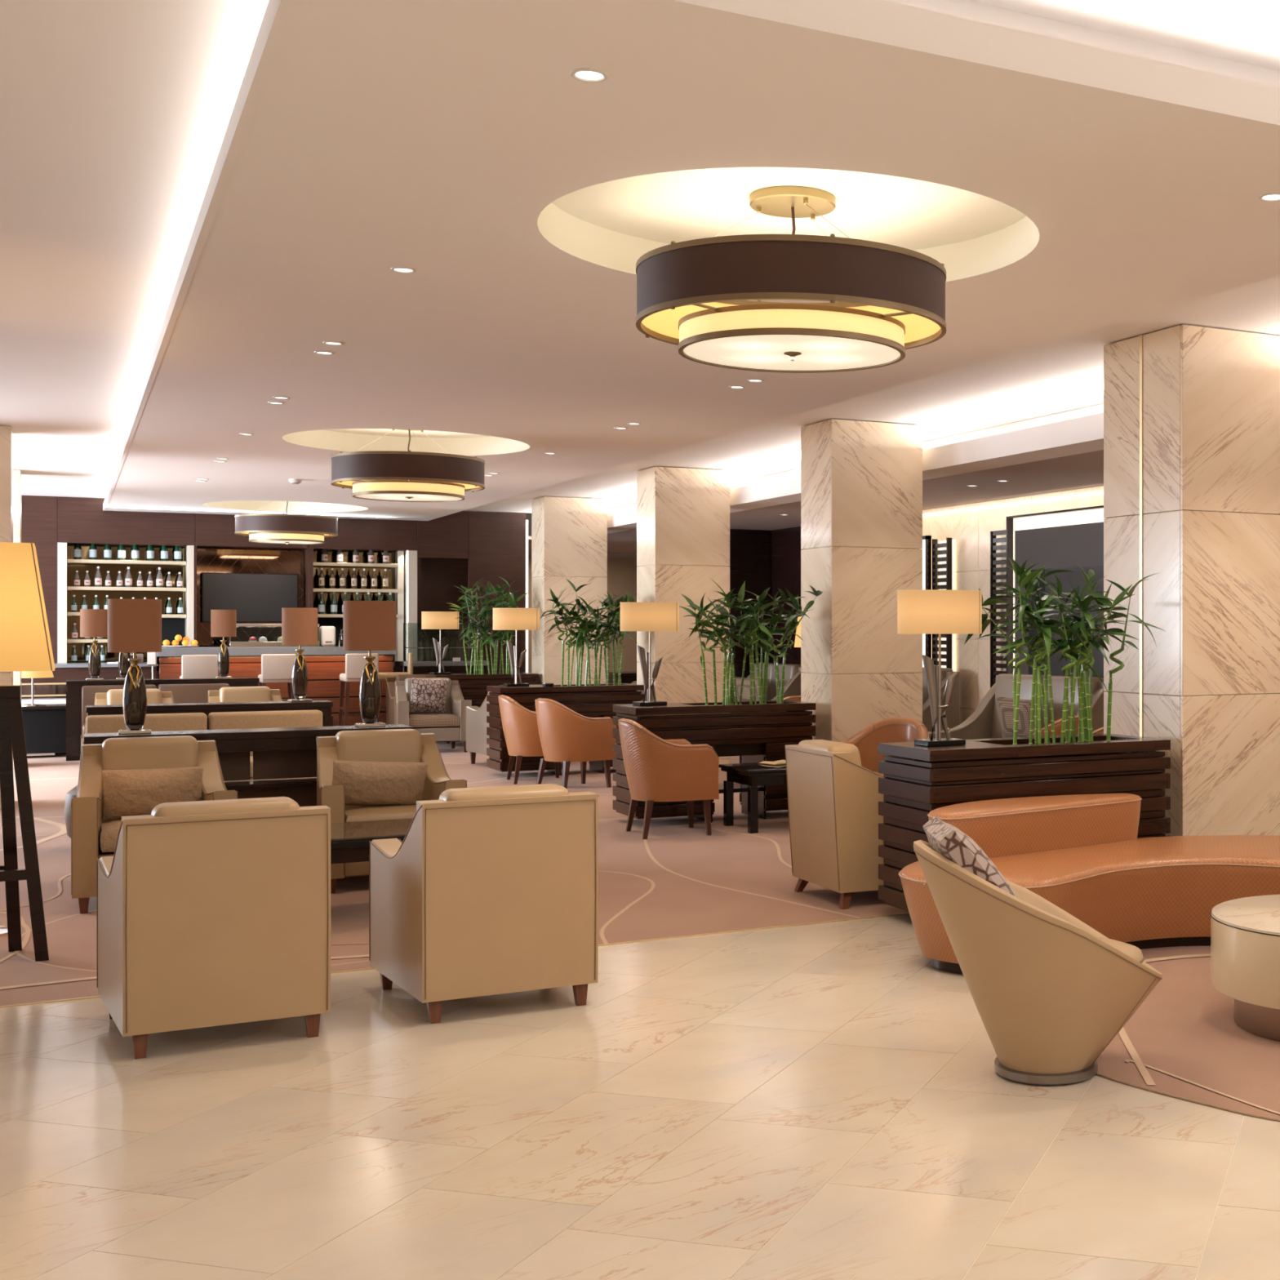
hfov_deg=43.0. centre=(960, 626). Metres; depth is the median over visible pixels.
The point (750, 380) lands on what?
recessed light
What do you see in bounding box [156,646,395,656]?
countertop
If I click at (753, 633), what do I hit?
bamboo plant
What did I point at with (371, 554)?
bottle
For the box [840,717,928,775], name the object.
tub chair
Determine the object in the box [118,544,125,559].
bottle
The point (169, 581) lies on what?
bottle
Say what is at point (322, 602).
bottle
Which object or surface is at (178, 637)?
orange
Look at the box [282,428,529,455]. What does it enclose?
trim
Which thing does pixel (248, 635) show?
display case
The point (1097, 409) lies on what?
trim
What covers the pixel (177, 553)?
bottle
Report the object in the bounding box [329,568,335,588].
bottle
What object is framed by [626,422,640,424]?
recessed light
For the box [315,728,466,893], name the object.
armchair
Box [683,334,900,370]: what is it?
diffuser
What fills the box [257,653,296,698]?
bar stool
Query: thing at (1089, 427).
trim
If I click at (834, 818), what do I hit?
armchair
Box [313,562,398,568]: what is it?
wall shelf
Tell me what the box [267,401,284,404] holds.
recessed light
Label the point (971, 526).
wall
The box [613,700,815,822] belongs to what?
planter box
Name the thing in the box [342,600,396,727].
lamp
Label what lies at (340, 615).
wall shelf
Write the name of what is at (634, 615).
lamp
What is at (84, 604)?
bottle
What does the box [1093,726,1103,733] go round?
tub chair
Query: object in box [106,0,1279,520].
ceiling
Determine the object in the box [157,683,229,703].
cushion
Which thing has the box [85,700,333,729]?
console table
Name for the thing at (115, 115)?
ceiling
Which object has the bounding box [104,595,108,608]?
bottle
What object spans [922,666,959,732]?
armchair
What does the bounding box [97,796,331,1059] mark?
armchair
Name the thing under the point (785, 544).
wall
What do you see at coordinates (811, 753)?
cushion
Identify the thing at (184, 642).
orange
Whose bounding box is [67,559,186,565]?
wall shelf
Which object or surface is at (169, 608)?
bottle
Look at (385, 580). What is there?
bottle
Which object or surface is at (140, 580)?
bottle
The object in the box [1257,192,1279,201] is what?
recessed light
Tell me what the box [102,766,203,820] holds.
lumbar cushion
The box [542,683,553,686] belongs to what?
ashtray
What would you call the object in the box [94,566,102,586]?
bottle
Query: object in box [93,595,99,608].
bottle
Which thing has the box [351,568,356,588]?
bottle
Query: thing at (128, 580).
bottle
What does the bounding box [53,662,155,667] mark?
countertop
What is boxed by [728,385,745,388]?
recessed light
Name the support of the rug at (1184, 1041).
on the floor
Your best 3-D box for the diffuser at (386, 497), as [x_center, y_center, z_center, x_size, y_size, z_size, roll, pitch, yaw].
[-4.490,-1.055,12.798,0.836,0.006,0.836,0,0,-30]
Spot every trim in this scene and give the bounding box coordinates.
[0,912,909,1008]
[102,0,295,511]
[202,500,368,512]
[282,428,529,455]
[428,275,1279,520]
[607,403,1103,514]
[607,412,1103,526]
[607,436,1103,533]
[886,0,1279,87]
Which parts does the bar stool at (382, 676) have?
leg, seat, backrest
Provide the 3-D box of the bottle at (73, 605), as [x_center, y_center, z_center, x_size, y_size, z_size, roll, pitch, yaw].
[-11.440,-0.292,20.276,0.068,0.222,0.066,0,0,-21]
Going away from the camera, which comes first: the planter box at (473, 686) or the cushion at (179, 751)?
the cushion at (179, 751)
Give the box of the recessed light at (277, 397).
[272,395,289,399]
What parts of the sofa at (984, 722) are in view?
arm, panel, arm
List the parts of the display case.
glass, lid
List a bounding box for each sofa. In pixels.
[80,683,229,748]
[85,710,322,781]
[897,793,1279,973]
[928,673,1105,739]
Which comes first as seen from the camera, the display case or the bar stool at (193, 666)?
the bar stool at (193, 666)
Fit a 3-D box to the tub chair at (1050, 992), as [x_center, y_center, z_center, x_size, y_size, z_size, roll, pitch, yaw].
[0.263,1.103,5.274,0.842,0.781,0.683,0,0,-10]
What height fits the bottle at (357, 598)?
0.312 m
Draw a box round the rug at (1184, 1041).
[1095,946,1279,1121]
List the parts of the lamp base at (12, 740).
rail, rail, leg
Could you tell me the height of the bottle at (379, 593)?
0.312 m
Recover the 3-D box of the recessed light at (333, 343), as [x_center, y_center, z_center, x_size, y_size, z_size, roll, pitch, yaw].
[-3.298,-1.488,8.262,0.104,0.006,0.104,0,0,-30]
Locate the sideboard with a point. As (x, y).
(44, 726)
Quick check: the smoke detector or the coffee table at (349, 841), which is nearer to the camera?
the coffee table at (349, 841)
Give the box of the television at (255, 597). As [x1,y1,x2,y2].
[201,572,297,622]
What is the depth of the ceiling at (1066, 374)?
11.51 m
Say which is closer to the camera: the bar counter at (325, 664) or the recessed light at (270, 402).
the recessed light at (270, 402)
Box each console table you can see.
[66,677,259,760]
[83,724,413,806]
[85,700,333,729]
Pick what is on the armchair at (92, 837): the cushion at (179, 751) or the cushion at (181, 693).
the cushion at (179, 751)
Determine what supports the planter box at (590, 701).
on the carpet at (681, 880)
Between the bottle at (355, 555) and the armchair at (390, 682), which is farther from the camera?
the bottle at (355, 555)
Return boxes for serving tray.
[161,645,198,647]
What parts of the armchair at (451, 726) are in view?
arm, panel, rail, leg, arm, leg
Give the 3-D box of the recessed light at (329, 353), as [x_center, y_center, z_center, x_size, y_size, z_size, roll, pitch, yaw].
[-3.462,-1.488,8.549,0.104,0.006,0.104,0,0,-30]
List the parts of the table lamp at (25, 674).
stem, lamp shade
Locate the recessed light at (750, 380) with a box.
[746,378,764,382]
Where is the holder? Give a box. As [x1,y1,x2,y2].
[146,652,158,679]
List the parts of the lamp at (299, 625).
lamp shade, plate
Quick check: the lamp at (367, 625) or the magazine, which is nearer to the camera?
the lamp at (367, 625)
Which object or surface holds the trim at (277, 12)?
attached to the ceiling at (433, 138)
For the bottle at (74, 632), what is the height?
0.207 m
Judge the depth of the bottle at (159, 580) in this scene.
20.74 m
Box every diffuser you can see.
[252,540,320,543]
[355,493,462,501]
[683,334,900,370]
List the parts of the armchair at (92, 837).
leg, arm, rail, panel, arm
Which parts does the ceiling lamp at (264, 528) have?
lamp shade, lamp shade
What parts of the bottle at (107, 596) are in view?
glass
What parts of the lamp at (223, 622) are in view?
lamp shade, plate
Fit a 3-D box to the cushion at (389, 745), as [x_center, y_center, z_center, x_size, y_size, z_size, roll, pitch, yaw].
[-3.509,0.865,9.482,0.482,0.470,0.228,0,0,-28]
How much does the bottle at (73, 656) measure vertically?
0.222 m
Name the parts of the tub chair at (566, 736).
leg, leg, leg, leg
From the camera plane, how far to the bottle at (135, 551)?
20.59 m
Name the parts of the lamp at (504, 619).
blade, blade, lamp shade, blade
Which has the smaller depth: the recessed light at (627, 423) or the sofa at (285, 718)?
the recessed light at (627, 423)
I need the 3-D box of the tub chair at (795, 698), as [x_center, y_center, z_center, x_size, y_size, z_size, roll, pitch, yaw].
[-1.755,1.080,15.087,0.663,0.840,0.649,0,0,40]
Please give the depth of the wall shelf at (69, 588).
20.53 m
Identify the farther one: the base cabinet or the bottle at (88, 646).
the bottle at (88, 646)
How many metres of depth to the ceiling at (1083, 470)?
14.76 m
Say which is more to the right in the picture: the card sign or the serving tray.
the card sign
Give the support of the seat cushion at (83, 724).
on the sofa at (181, 693)
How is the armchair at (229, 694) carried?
on the carpet at (681, 880)
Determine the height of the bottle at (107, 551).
0.312 m
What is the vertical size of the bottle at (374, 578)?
0.287 m
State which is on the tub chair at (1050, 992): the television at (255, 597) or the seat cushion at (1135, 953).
the seat cushion at (1135, 953)
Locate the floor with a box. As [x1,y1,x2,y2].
[0,914,1279,1279]
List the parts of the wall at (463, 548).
panel, post, panel, dark panel, post, post, panel, post, dark panel, panel, post, post, panel, panel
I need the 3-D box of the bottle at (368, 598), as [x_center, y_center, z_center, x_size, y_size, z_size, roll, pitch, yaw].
[-8.308,-0.322,22.065,0.088,0.312,0.086,0,0,-18]
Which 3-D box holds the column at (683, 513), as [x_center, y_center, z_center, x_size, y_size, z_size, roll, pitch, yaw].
[-2.934,-0.074,16.647,0.820,3.148,0.600,0,0,-30]
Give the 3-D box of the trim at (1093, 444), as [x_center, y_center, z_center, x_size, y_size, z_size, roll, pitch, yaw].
[-1.051,-1.294,14.740,0.400,0.012,19.480,0,0,-30]
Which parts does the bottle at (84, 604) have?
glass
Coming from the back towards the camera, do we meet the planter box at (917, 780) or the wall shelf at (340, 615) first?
the wall shelf at (340, 615)
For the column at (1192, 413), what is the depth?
8.75 m
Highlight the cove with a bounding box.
[648,0,1279,129]
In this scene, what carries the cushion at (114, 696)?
on the armchair at (113, 696)
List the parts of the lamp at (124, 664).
plate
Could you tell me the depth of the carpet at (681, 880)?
8.96 m
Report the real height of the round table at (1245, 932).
0.410 m
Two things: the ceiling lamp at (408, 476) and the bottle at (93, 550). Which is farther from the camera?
the bottle at (93, 550)
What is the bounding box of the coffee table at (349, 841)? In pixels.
[330,817,414,863]
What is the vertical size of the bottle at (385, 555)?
0.267 m
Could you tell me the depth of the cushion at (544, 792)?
6.07 m
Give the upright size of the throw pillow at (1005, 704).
0.364 m
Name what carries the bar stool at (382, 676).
on the platform
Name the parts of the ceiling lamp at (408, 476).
lamp shade, lamp shade, power cord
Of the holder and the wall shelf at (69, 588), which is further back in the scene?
the wall shelf at (69, 588)
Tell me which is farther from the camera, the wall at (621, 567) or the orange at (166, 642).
the wall at (621, 567)
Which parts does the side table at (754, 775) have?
leg, leg, moulding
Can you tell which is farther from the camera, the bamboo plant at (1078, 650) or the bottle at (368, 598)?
the bottle at (368, 598)
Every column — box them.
[0,425,13,808]
[13,469,22,768]
[531,496,607,684]
[636,466,729,768]
[800,418,922,742]
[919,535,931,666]
[1103,324,1279,836]
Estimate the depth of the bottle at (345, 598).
21.89 m
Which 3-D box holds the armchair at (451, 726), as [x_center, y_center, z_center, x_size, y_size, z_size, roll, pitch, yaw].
[-6.333,1.065,18.785,0.827,0.870,0.790,0,0,-26]
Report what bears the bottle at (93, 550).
on the wall shelf at (69, 561)
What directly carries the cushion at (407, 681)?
on the armchair at (451, 726)
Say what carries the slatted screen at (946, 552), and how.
attached to the wall at (971, 526)
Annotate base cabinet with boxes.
[22,682,66,704]
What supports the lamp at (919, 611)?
on the planter box at (917, 780)
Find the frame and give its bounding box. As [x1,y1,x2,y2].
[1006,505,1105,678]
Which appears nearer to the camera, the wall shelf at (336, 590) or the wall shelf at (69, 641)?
the wall shelf at (69, 641)
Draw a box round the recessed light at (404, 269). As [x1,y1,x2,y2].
[390,266,416,273]
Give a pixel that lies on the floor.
(828, 1100)
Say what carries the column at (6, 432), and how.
on the carpet at (681, 880)
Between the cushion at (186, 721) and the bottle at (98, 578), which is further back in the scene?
the bottle at (98, 578)
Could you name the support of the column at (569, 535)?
on the carpet at (681, 880)
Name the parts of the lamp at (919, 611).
blade, blade, lamp shade, blade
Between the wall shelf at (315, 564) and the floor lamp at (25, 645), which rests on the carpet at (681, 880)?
the floor lamp at (25, 645)
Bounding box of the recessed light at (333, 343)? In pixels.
[322,341,343,345]
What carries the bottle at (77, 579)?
on the wall shelf at (69, 588)
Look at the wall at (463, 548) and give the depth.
21.48 m
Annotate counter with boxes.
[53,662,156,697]
[156,646,395,726]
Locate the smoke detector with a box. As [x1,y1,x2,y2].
[288,479,302,484]
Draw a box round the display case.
[226,623,319,647]
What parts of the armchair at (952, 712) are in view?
panel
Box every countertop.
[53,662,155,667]
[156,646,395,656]
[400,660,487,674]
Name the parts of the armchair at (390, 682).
panel, arm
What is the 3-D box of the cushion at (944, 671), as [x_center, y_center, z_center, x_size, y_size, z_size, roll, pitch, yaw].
[-0.424,0.772,16.976,0.246,0.655,1.052,0,0,-30]
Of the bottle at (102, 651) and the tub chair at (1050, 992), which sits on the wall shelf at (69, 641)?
the bottle at (102, 651)
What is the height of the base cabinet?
0.820 m
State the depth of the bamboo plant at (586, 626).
16.06 m
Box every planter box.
[425,672,538,742]
[486,683,644,775]
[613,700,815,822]
[878,733,1170,911]
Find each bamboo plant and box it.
[448,576,528,674]
[539,578,637,686]
[679,581,822,705]
[964,557,1166,744]
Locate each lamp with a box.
[0,542,54,936]
[22,671,53,706]
[80,608,107,680]
[107,599,161,734]
[115,652,130,679]
[210,609,236,678]
[235,501,337,544]
[281,607,317,702]
[330,429,484,502]
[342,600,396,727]
[421,611,458,674]
[493,608,539,686]
[620,601,679,706]
[635,186,946,373]
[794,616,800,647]
[897,589,982,746]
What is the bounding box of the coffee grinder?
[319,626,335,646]
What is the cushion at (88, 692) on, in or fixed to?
on the sofa at (181, 693)
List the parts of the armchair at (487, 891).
leg, arm, leg, panel, leg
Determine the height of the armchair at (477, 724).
0.870 m
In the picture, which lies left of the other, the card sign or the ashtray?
the card sign
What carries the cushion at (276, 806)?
on the armchair at (211, 913)
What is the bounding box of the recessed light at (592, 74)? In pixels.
[569,67,608,82]
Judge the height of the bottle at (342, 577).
0.287 m
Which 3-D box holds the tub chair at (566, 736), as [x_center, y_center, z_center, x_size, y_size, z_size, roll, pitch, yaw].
[-3.609,1.080,14.560,0.663,0.840,0.649,0,0,-44]
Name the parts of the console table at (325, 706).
leg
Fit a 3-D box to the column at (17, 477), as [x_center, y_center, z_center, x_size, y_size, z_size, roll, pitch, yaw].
[-10.413,-0.074,16.624,0.810,3.148,0.600,0,0,-30]
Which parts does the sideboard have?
foot rail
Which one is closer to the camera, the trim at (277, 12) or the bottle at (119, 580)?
the trim at (277, 12)
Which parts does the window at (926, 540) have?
lit panel, frame, frame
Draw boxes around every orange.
[162,639,169,645]
[171,640,178,645]
[174,634,182,641]
[182,636,189,641]
[182,639,189,645]
[191,640,197,645]
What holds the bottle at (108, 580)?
on the wall shelf at (69, 588)
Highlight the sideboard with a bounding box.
[22,703,66,755]
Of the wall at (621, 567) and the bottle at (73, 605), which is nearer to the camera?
the bottle at (73, 605)
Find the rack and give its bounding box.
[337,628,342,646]
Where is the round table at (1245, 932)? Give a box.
[1210,894,1279,1041]
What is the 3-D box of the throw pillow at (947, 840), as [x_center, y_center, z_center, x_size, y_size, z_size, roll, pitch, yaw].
[0.052,0.835,5.230,0.302,0.365,0.380,0,0,-10]
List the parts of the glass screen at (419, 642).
pane, corner post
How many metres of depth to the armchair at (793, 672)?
19.88 m
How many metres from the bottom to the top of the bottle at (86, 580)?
0.207 m
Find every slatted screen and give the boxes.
[932,537,955,671]
[990,529,1006,688]
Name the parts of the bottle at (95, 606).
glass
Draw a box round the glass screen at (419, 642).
[403,622,478,662]
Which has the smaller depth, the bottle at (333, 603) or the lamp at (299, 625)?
the lamp at (299, 625)
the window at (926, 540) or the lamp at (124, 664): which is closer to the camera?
the window at (926, 540)
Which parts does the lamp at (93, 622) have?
lamp shade, plate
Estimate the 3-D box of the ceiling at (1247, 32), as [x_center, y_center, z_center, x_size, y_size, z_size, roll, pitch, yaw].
[1.754,-1.825,0.962,15.000,0.050,7.930,0,0,-30]
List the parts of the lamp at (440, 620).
blade, blade, lamp shade, blade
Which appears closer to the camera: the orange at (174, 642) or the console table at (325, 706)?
the console table at (325, 706)
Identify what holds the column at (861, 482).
on the carpet at (681, 880)
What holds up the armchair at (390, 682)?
on the carpet at (681, 880)
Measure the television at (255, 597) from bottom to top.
0.670 m
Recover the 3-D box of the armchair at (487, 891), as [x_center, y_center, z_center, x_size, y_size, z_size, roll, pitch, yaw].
[-1.916,1.065,6.377,0.787,0.870,0.790,0,0,-30]
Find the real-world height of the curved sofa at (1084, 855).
0.652 m
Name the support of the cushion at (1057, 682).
on the sofa at (984, 722)
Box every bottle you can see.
[71,595,76,612]
[71,622,77,639]
[71,644,77,662]
[73,543,81,559]
[74,570,79,586]
[81,595,87,608]
[84,570,90,586]
[85,644,89,662]
[88,543,97,559]
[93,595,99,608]
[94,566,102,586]
[99,644,105,662]
[103,544,111,559]
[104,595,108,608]
[105,570,111,586]
[116,571,122,586]
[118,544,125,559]
[124,566,132,586]
[131,544,139,559]
[137,571,142,586]
[146,545,154,560]
[146,571,152,586]
[155,567,163,587]
[160,545,168,560]
[166,572,172,587]
[166,597,172,614]
[173,546,181,560]
[177,572,182,587]
[177,597,182,614]
[318,591,324,613]
[319,568,324,588]
[321,549,328,562]
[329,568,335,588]
[330,591,337,613]
[337,549,342,562]
[339,568,345,588]
[342,591,347,613]
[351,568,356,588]
[352,550,359,563]
[355,591,359,600]
[361,568,366,588]
[366,592,371,600]
[368,550,374,563]
[371,568,377,589]
[377,592,382,600]
[382,550,389,563]
[382,568,388,589]
[388,592,392,600]
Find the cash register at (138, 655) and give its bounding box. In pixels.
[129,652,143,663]
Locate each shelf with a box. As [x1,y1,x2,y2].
[66,544,185,671]
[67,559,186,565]
[67,586,186,591]
[67,612,79,616]
[67,639,107,643]
[161,614,186,617]
[313,550,394,667]
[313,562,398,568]
[313,588,398,593]
[317,613,398,617]
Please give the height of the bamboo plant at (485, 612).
1.301 m
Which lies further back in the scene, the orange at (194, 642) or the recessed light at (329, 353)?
the orange at (194, 642)
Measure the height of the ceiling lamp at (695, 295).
0.626 m
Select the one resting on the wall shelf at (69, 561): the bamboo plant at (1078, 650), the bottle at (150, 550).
the bottle at (150, 550)
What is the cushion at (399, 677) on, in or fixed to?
on the armchair at (390, 682)
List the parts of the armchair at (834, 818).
arm, leg, panel, leg, arm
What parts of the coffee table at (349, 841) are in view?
frame, glass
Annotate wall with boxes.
[22,495,528,698]
[63,496,636,672]
[728,528,770,692]
[770,526,800,664]
[922,485,1103,724]
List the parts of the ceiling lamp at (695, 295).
lamp shade, lamp shade, power cord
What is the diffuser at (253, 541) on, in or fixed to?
attached to the ceiling lamp at (264, 528)
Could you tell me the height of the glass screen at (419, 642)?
0.530 m
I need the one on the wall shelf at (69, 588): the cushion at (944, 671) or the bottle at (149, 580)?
the bottle at (149, 580)
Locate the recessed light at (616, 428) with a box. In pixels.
[613,426,627,429]
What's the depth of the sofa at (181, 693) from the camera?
17.70 m
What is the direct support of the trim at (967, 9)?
attached to the ceiling at (1247, 32)
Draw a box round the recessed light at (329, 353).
[314,351,333,355]
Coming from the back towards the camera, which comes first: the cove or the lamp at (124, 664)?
the lamp at (124, 664)
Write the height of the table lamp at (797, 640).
1.020 m
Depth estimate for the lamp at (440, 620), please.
19.56 m
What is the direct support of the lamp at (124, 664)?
on the console table at (73, 692)
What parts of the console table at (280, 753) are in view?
panel, rail, panel, panel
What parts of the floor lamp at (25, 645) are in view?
lamp shade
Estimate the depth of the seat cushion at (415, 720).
18.48 m
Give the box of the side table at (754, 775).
[718,762,786,833]
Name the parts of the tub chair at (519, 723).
leg, leg, leg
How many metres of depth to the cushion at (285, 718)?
12.87 m
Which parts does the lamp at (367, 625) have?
lamp shade, plate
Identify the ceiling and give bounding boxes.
[0,0,268,497]
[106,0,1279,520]
[463,275,1279,512]
[528,449,1103,553]
[968,0,1279,71]
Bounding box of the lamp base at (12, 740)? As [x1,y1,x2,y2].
[0,684,48,961]
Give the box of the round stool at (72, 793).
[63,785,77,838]
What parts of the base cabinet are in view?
rail, rail, glass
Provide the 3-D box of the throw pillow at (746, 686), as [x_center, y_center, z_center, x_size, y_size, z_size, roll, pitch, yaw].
[-2.685,0.840,20.060,0.173,0.364,0.900,0,0,-30]
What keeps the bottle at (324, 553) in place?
on the wall shelf at (315, 564)
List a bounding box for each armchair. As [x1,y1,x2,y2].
[71,735,237,913]
[94,688,173,705]
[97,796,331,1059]
[208,686,282,702]
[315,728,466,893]
[368,783,598,1023]
[386,674,449,743]
[395,677,471,752]
[466,691,489,764]
[733,662,803,712]
[785,739,884,909]
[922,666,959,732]
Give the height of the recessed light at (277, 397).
0.006 m
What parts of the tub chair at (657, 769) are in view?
leg, leg, leg, leg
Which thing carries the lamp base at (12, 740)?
on the carpet at (681, 880)
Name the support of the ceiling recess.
attached to the ceiling at (433, 138)
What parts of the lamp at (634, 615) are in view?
blade, blade, lamp shade, blade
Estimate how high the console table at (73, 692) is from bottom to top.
0.890 m
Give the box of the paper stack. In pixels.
[106,661,118,663]
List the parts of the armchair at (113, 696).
arm, panel, arm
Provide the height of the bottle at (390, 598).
0.312 m
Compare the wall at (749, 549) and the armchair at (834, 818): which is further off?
the wall at (749, 549)
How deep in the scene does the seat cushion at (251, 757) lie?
12.36 m
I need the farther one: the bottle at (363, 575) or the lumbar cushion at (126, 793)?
the bottle at (363, 575)
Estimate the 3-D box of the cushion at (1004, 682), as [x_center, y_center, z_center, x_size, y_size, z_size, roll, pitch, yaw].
[0.575,0.772,14.417,0.246,0.655,0.702,0,0,-35]
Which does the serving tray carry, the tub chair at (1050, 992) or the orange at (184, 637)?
the orange at (184, 637)
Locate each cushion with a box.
[81,684,156,735]
[81,722,85,737]
[85,712,207,733]
[99,818,121,852]
[102,735,198,769]
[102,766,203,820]
[106,688,161,705]
[151,796,299,817]
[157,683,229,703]
[208,710,322,755]
[219,686,271,702]
[249,755,253,777]
[331,760,427,805]
[335,728,422,762]
[344,804,416,822]
[395,674,425,680]
[404,677,451,715]
[408,713,460,727]
[438,783,568,801]
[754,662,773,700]
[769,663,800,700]
[798,739,861,766]
[922,666,952,705]
[991,673,1044,738]
[1040,675,1103,728]
[1097,937,1142,963]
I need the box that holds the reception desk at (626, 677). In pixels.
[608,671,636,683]
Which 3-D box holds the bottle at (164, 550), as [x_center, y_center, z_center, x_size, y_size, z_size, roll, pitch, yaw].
[-10.534,-1.017,20.793,0.086,0.312,0.088,0,0,45]
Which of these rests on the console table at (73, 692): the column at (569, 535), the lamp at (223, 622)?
the lamp at (223, 622)
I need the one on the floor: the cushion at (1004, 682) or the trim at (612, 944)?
the trim at (612, 944)
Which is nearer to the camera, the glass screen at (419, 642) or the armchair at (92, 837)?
the armchair at (92, 837)
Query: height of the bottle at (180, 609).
0.222 m
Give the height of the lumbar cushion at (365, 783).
0.299 m
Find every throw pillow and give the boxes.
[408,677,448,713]
[735,676,764,701]
[922,816,1017,897]
[996,697,1041,737]
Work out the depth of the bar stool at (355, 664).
19.94 m
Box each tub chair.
[497,694,563,784]
[534,697,616,788]
[617,718,719,839]
[781,695,800,711]
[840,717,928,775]
[913,840,1162,1084]
[1027,715,1079,737]
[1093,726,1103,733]
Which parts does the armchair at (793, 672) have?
arm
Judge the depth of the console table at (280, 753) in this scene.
9.69 m
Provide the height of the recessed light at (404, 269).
0.006 m
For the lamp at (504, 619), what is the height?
0.785 m
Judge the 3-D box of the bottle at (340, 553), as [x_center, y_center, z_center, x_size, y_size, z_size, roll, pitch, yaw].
[-8.638,-1.014,21.874,0.082,0.267,0.084,0,0,-32]
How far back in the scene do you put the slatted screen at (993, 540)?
15.98 m
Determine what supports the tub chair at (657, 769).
on the carpet at (681, 880)
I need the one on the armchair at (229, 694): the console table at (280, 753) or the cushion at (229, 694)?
the cushion at (229, 694)
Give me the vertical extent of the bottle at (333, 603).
0.312 m
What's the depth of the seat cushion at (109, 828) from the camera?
8.23 m
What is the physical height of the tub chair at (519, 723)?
0.840 m
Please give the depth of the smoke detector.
15.92 m
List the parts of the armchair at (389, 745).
arm, leg, rail, panel, arm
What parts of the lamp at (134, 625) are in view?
lamp shade, plate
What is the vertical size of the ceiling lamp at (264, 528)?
0.626 m
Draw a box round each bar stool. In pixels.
[179,654,217,678]
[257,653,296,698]
[337,653,378,725]
[375,652,413,722]
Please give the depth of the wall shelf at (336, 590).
21.91 m
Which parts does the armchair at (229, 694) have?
arm, panel, arm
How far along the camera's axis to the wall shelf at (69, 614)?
20.19 m
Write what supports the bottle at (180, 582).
on the wall shelf at (69, 588)
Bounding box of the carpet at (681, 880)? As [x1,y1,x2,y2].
[0,741,909,1005]
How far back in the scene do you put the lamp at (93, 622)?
17.62 m
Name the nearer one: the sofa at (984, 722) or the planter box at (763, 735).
the planter box at (763, 735)
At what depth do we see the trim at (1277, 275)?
9.01 m
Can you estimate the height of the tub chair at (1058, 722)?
0.840 m
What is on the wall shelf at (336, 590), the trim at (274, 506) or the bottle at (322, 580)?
the bottle at (322, 580)
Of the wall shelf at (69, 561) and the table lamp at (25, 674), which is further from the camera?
the wall shelf at (69, 561)
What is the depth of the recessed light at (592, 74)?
4.24 m
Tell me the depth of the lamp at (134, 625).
9.29 m
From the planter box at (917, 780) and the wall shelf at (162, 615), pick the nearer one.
the planter box at (917, 780)
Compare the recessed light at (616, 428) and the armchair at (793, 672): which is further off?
the armchair at (793, 672)
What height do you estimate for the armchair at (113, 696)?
0.870 m
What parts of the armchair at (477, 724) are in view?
leg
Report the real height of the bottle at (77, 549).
0.312 m
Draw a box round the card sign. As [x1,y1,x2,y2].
[453,657,460,661]
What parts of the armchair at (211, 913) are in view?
arm, leg, leg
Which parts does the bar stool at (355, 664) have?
leg, leg, seat, backrest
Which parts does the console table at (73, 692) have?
leg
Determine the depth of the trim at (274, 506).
20.43 m
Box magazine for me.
[757,760,786,765]
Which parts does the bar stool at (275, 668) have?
seat, backrest, leg, leg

